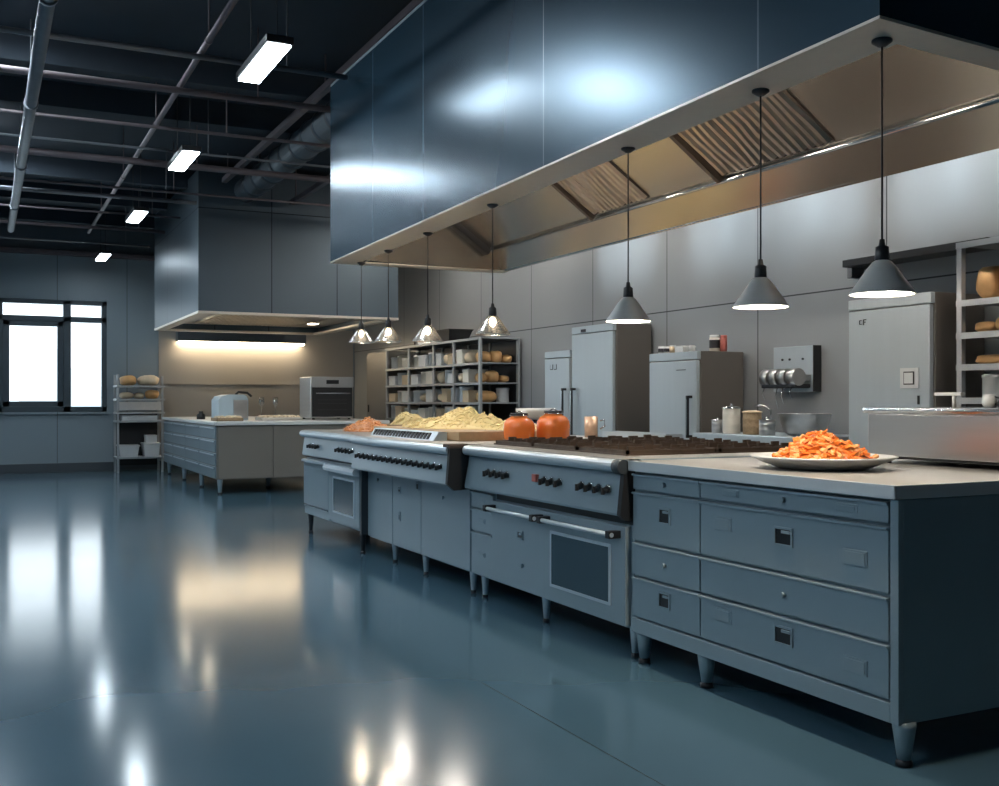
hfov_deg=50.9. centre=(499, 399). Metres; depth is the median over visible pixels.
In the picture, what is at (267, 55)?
diffuser
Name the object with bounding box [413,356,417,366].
canister
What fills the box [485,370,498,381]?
bread loaf
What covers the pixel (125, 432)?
cart
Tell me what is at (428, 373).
storage box
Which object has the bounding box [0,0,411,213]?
ceiling
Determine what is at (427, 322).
socket
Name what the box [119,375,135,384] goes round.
bread loaf
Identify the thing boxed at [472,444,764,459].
cooktop
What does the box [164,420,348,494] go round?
base cabinet
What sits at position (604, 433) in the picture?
steel tray
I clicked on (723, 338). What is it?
tin
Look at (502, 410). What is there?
rack
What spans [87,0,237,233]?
ceiling pipe
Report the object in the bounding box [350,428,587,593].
range
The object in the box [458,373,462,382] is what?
bread loaf
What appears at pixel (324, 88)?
ceiling beam
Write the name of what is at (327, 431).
cooktop
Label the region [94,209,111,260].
panel light
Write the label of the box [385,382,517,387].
shelf
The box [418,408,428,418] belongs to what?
storage box
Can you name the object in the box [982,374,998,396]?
canister
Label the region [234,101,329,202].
duct
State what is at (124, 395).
bread loaf
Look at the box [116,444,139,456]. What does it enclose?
plastic bin
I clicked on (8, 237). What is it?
rail
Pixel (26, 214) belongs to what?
ceiling beam
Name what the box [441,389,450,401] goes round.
storage box
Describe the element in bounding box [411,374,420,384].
storage box
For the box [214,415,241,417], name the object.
bread rolls
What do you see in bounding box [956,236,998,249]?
shelf
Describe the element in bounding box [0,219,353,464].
wall
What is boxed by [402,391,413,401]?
storage box
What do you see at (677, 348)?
folded cloth
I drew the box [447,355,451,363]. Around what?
storage box
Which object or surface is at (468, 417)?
heap
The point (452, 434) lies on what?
wooden board
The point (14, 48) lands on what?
ceiling beam
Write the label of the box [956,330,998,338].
shelf
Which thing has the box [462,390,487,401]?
storage box
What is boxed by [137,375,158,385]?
bread loaf
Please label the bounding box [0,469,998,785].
floor
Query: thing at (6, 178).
rail
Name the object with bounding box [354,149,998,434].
wall
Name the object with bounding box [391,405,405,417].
canister
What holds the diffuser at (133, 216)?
attached to the panel light at (136, 214)
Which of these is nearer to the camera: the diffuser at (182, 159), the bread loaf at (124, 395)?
the diffuser at (182, 159)
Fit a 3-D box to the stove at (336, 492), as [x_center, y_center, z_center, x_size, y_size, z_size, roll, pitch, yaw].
[-0.791,0.736,9.166,1.535,0.928,1.650,0,0,-26]
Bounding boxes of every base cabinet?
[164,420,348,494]
[631,471,998,767]
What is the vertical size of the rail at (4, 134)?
0.592 m
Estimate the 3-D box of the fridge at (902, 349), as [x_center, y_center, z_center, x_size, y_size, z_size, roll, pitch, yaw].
[2.951,0.235,7.489,0.536,1.930,0.760,0,0,-26]
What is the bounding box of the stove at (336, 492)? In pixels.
[299,429,371,553]
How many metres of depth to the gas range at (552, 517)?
5.43 m
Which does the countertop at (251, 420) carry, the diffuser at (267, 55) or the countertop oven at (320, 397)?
the countertop oven at (320, 397)
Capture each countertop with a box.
[162,416,389,425]
[628,457,998,499]
[693,432,848,444]
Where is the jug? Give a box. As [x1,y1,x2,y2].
[982,394,998,407]
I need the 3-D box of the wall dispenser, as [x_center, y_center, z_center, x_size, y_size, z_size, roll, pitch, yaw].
[2.434,-0.192,8.886,0.291,0.526,0.498,0,0,-26]
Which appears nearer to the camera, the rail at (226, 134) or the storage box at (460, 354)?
the rail at (226, 134)
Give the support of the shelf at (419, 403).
attached to the rack at (502, 410)
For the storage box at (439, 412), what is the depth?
14.52 m
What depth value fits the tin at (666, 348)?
9.90 m
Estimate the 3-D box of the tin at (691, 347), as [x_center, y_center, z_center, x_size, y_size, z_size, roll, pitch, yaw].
[1.766,-0.471,9.626,0.056,0.060,0.055,0,0,-26]
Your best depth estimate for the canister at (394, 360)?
16.20 m
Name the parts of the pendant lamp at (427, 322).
cord, bulb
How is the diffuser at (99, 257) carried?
attached to the panel light at (102, 255)
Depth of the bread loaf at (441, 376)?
14.54 m
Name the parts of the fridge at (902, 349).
door, panel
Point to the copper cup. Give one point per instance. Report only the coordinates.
(590, 422)
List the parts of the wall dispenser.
plate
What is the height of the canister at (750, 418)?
0.194 m
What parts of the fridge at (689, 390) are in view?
panel, door, handle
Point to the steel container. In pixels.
(968, 435)
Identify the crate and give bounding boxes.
[432,329,473,341]
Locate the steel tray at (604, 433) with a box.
[602,431,681,437]
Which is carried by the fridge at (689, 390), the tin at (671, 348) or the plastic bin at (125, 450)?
the tin at (671, 348)
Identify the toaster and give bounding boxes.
[211,391,251,419]
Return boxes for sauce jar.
[503,411,534,439]
[536,408,569,438]
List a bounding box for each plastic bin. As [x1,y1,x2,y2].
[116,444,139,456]
[141,442,160,455]
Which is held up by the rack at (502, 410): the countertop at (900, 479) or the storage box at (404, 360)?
the storage box at (404, 360)
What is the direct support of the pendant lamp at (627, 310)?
hanging from the extractor hood at (527, 108)
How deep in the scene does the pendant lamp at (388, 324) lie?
7.62 m
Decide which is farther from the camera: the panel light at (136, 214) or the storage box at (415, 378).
the storage box at (415, 378)
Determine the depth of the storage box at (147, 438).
17.55 m
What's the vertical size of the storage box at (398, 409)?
0.189 m
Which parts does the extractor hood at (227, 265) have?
panel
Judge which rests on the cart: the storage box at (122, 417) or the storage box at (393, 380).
the storage box at (122, 417)
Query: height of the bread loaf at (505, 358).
0.109 m
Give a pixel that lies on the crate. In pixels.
(445, 334)
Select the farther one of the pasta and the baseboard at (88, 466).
the baseboard at (88, 466)
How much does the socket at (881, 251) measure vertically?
0.077 m
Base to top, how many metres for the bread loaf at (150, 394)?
0.150 m
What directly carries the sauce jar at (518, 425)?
on the range at (419, 501)
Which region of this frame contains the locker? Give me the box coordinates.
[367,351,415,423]
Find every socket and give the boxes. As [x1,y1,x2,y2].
[358,320,363,329]
[385,317,391,327]
[424,315,430,325]
[489,303,496,316]
[623,282,632,296]
[754,259,766,277]
[874,239,889,259]
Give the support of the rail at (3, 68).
hanging from the ceiling
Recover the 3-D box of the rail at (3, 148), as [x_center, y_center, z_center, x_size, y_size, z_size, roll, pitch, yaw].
[-4.107,-2.643,10.182,10.790,0.614,0.067,0,0,-26]
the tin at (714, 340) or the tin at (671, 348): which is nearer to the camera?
the tin at (714, 340)
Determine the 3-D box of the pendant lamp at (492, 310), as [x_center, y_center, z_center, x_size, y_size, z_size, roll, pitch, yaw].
[-0.039,-0.743,5.975,0.206,0.742,0.206,0,0,-26]
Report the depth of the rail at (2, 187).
12.16 m
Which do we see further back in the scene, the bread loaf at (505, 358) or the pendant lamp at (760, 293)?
the bread loaf at (505, 358)
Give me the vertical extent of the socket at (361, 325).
0.077 m
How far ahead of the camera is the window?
17.43 m
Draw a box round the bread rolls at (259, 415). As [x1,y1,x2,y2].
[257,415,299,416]
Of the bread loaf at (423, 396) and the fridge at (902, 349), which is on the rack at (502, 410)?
the bread loaf at (423, 396)
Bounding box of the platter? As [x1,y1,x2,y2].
[750,452,898,470]
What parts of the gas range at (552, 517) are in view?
drawer, drawer, drawer, leg, knob, knob, knob, knob, handle, door, handle, control panel, knob, leg, knob, rail, knob, handle, knob, window trim, oven door, knob, knob, knob, leg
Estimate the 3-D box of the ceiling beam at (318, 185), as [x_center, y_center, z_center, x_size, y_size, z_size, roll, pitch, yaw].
[-1.579,-2.690,11.035,0.060,0.520,4.600,0,0,-26]
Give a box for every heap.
[343,417,386,431]
[402,406,536,429]
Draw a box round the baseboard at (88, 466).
[0,461,181,473]
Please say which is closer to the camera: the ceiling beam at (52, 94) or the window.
the ceiling beam at (52, 94)
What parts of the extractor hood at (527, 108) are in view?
panel, filter frame, filter frame, sloping panel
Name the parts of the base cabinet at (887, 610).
leg, handle, handle, drawer, drawer, drawer, drawer, leg, knob, knob, handle, handle, drawer, drawer, drawer, drawer, leg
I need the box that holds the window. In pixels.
[0,296,108,414]
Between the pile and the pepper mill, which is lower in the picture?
the pile
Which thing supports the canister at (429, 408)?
on the rack at (502, 410)
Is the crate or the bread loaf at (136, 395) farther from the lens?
the bread loaf at (136, 395)
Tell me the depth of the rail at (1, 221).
14.38 m
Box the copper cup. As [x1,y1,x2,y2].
[584,416,605,436]
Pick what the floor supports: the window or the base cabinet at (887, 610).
the base cabinet at (887, 610)
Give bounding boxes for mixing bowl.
[777,413,830,435]
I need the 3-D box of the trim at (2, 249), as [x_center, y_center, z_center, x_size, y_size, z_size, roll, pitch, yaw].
[-7.578,-2.440,17.268,10.830,0.080,0.120,0,0,-26]
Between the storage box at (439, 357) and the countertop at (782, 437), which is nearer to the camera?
the countertop at (782, 437)
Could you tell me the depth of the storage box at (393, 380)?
16.18 m
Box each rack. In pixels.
[385,337,519,420]
[956,236,998,406]
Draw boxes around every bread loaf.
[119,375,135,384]
[119,392,133,398]
[133,393,143,398]
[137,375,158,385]
[145,390,158,398]
[420,393,425,401]
[437,371,444,382]
[443,353,451,363]
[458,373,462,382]
[464,350,477,362]
[475,351,490,361]
[475,373,487,381]
[475,391,496,401]
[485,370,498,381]
[489,351,501,361]
[497,375,508,381]
[501,355,511,362]
[975,321,997,331]
[975,354,998,363]
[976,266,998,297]
[995,317,998,329]
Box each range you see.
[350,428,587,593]
[462,434,788,657]
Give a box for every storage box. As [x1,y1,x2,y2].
[120,415,157,420]
[144,435,156,442]
[389,376,397,384]
[389,393,397,401]
[395,406,418,417]
[402,358,413,367]
[402,375,410,384]
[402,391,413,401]
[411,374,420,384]
[418,355,428,366]
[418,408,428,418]
[425,371,443,383]
[425,389,441,401]
[436,354,447,364]
[436,409,444,416]
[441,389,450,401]
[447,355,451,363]
[447,373,461,382]
[456,349,470,363]
[462,369,487,382]
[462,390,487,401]
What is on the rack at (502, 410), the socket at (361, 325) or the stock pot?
the stock pot
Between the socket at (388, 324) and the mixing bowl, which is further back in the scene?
the mixing bowl
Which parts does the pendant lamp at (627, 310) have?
lamp shade, cord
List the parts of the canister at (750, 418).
lid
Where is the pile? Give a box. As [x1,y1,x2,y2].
[772,429,878,458]
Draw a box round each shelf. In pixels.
[385,337,517,350]
[385,362,517,370]
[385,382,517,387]
[385,402,517,404]
[842,237,991,278]
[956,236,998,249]
[956,296,998,306]
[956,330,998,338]
[956,363,998,370]
[956,398,998,403]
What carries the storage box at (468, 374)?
on the rack at (502, 410)
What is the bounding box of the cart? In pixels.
[113,374,164,472]
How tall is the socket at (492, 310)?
0.077 m
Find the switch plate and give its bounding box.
[900,368,918,387]
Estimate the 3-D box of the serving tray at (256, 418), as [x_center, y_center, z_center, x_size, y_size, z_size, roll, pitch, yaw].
[-3.014,0.254,14.341,0.560,0.040,0.400,0,0,-26]
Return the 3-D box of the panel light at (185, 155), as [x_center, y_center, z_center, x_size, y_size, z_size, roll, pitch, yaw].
[-2.921,-2.595,9.707,0.170,0.790,0.860,0,0,-26]
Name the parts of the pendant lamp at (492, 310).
cord, bulb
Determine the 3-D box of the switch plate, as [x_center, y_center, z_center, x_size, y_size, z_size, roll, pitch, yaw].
[2.806,-0.150,7.195,0.015,0.140,0.160,0,0,-26]
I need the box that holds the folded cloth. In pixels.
[674,346,695,351]
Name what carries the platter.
on the countertop at (900, 479)
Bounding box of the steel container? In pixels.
[862,392,998,465]
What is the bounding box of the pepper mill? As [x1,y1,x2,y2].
[197,411,204,418]
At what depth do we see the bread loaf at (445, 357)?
14.38 m
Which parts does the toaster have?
door, handle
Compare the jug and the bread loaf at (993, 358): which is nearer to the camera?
the jug
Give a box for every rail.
[0,0,347,79]
[0,27,329,112]
[0,91,329,147]
[0,98,329,167]
[0,125,329,182]
[0,142,329,206]
[0,152,196,204]
[0,186,180,218]
[0,191,164,233]
[0,208,149,246]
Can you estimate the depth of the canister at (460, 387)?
13.93 m
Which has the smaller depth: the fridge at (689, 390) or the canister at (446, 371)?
the fridge at (689, 390)
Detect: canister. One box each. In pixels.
[391,357,397,368]
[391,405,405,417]
[397,355,412,367]
[397,373,412,384]
[397,391,401,401]
[404,408,417,412]
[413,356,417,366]
[413,390,425,401]
[421,372,425,383]
[428,352,444,365]
[428,407,444,417]
[445,370,458,382]
[451,387,459,401]
[459,386,473,401]
[496,388,508,401]
[712,417,722,432]
[722,404,740,433]
[742,410,761,434]
[758,417,775,435]
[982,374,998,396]
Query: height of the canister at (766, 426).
0.147 m
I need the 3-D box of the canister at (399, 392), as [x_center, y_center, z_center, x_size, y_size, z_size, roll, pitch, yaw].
[-1.444,-0.056,16.043,0.231,0.171,0.229,0,0,-26]
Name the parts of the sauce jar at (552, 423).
lid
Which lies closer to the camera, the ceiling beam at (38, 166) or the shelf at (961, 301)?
the shelf at (961, 301)
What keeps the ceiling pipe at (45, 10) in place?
attached to the ceiling
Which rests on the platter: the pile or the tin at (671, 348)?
the pile
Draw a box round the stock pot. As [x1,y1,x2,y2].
[414,336,431,344]
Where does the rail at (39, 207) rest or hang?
hanging from the ceiling
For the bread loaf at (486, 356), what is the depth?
13.45 m
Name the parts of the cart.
post, post, panel, shelf, shelf, shelf, shelf, shelf, panel, post, post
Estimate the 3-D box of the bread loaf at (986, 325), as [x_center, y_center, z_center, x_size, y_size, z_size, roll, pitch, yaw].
[3.140,-0.473,6.756,0.121,0.070,0.151,0,0,-26]
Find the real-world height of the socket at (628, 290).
0.077 m
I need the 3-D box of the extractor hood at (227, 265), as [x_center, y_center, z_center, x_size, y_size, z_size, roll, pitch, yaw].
[-3.311,-1.940,15.003,2.598,1.760,3.658,0,0,-26]
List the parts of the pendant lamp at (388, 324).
cord, bulb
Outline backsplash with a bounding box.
[159,330,352,460]
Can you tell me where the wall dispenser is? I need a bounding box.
[758,345,820,407]
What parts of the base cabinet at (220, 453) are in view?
drawer, drawer, drawer, drawer, leg, drawer, drawer, drawer, drawer, leg, drawer, drawer, drawer, drawer, leg, drawer, drawer, drawer, drawer, leg, door, leg, door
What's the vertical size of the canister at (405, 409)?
0.162 m
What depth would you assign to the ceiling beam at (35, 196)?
14.49 m
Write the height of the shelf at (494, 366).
0.030 m
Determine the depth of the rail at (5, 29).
7.15 m
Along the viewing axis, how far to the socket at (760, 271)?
3.87 m
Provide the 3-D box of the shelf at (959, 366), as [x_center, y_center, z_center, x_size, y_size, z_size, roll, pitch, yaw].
[3.494,-0.210,6.352,0.525,0.040,1.320,0,0,-26]
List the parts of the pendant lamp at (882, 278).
lamp shade, cord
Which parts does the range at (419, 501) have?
door, leg, rail, control panel, door, knob, knob, leg, knob, knob, knob, door, leg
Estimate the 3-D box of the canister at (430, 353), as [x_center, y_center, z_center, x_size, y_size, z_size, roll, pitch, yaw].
[-0.897,-0.577,14.930,0.231,0.193,0.229,0,0,-26]
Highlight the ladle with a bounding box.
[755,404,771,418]
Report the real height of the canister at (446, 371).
0.188 m
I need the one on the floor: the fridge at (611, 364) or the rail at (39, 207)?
the fridge at (611, 364)
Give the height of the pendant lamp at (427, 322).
0.716 m
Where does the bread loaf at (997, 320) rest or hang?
on the rack at (992, 243)
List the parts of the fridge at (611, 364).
handle, door, panel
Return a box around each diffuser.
[96,254,110,260]
[127,211,147,222]
[169,150,199,170]
[239,42,290,83]
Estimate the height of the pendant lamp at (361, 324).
0.631 m
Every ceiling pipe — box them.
[7,0,57,232]
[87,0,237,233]
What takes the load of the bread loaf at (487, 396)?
on the rack at (502, 410)
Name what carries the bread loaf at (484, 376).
on the rack at (502, 410)
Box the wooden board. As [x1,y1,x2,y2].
[374,426,536,440]
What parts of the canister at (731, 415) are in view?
lid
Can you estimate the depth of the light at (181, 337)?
18.51 m
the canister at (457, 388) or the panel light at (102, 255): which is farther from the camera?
the panel light at (102, 255)
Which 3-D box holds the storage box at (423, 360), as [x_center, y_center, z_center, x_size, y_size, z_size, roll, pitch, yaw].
[-0.998,-0.564,15.204,0.288,0.167,0.269,0,0,-26]
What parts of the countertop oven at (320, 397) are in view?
oven door, control panel, handle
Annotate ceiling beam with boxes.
[0,32,329,103]
[0,75,313,135]
[0,152,195,188]
[0,179,173,210]
[0,202,155,228]
[222,0,422,182]
[289,170,329,204]
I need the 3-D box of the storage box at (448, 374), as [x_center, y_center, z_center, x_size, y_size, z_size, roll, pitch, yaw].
[-0.542,-0.294,14.276,0.288,0.137,0.191,0,0,-26]
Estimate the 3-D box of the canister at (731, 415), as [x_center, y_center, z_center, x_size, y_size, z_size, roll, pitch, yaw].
[1.925,0.154,8.712,0.158,0.247,0.158,0,0,-26]
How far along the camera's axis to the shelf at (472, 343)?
14.53 m
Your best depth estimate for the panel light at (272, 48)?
6.66 m
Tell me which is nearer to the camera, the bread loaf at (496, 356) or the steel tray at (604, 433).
the steel tray at (604, 433)
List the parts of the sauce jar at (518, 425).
lid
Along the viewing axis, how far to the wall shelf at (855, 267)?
7.66 m
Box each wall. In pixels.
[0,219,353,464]
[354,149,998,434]
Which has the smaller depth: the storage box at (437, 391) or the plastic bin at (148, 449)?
the storage box at (437, 391)
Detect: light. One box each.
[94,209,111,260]
[125,154,148,222]
[167,86,201,170]
[176,331,305,345]
[236,0,293,83]
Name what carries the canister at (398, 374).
on the rack at (502, 410)
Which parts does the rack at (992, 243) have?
post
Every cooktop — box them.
[308,429,371,434]
[355,435,587,443]
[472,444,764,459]
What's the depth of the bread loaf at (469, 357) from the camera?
13.73 m
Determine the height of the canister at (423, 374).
0.184 m
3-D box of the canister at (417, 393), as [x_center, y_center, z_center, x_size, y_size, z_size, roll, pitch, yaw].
[-1.153,-0.055,15.451,0.231,0.169,0.229,0,0,-26]
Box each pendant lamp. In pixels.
[357,262,364,336]
[384,250,392,334]
[423,232,432,334]
[487,204,497,326]
[605,147,650,322]
[732,88,788,309]
[848,36,915,297]
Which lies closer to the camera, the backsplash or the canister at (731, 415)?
the canister at (731, 415)
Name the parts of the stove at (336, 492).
leg, handle, door, drawer, rail, control panel, handle, oven door, window trim, leg, panel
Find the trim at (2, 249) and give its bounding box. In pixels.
[0,247,154,260]
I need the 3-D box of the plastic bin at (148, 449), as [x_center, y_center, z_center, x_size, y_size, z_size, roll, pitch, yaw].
[-5.865,0.828,17.648,0.276,0.222,0.370,0,0,-26]
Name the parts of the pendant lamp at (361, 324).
cord, bulb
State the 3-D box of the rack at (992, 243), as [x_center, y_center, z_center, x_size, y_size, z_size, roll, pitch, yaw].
[3.501,0.090,6.344,0.530,2.220,1.340,0,0,-26]
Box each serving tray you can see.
[211,418,242,420]
[255,417,302,419]
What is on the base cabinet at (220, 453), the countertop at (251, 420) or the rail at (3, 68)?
the countertop at (251, 420)
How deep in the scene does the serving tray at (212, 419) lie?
13.66 m
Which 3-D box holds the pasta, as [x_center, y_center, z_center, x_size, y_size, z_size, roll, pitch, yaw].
[-0.827,0.181,9.569,0.390,0.157,0.401,0,0,-26]
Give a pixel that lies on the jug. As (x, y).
(988, 400)
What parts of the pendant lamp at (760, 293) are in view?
lamp shade, cord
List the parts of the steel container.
lid, lid handle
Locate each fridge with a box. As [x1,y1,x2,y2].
[545,350,571,420]
[570,323,650,436]
[649,351,742,439]
[848,292,983,451]
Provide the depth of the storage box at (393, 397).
16.18 m
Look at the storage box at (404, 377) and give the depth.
15.72 m
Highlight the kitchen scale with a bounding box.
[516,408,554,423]
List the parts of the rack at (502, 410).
post, post, post, post, panel, post, post, post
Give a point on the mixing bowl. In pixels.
(795, 424)
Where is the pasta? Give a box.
[391,411,422,424]
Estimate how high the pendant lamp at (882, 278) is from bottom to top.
0.816 m
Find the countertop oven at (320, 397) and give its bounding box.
[300,377,353,419]
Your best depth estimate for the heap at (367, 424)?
9.01 m
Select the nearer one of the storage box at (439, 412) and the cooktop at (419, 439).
the cooktop at (419, 439)
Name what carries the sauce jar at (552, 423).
on the range at (419, 501)
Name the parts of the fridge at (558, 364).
panel, handle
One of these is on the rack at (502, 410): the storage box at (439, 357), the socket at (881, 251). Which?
the storage box at (439, 357)
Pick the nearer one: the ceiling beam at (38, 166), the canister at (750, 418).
the canister at (750, 418)
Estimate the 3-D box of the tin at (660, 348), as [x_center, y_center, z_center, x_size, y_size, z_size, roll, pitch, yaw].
[1.545,-0.476,10.007,0.066,0.070,0.066,0,0,-26]
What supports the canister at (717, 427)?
on the countertop at (782, 437)
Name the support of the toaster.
on the countertop at (251, 420)
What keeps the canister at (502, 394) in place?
on the rack at (502, 410)
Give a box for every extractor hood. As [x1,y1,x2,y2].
[154,171,398,334]
[330,0,998,272]
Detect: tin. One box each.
[658,346,663,353]
[663,346,669,352]
[669,345,675,352]
[689,345,694,350]
[709,335,719,350]
[720,335,726,350]

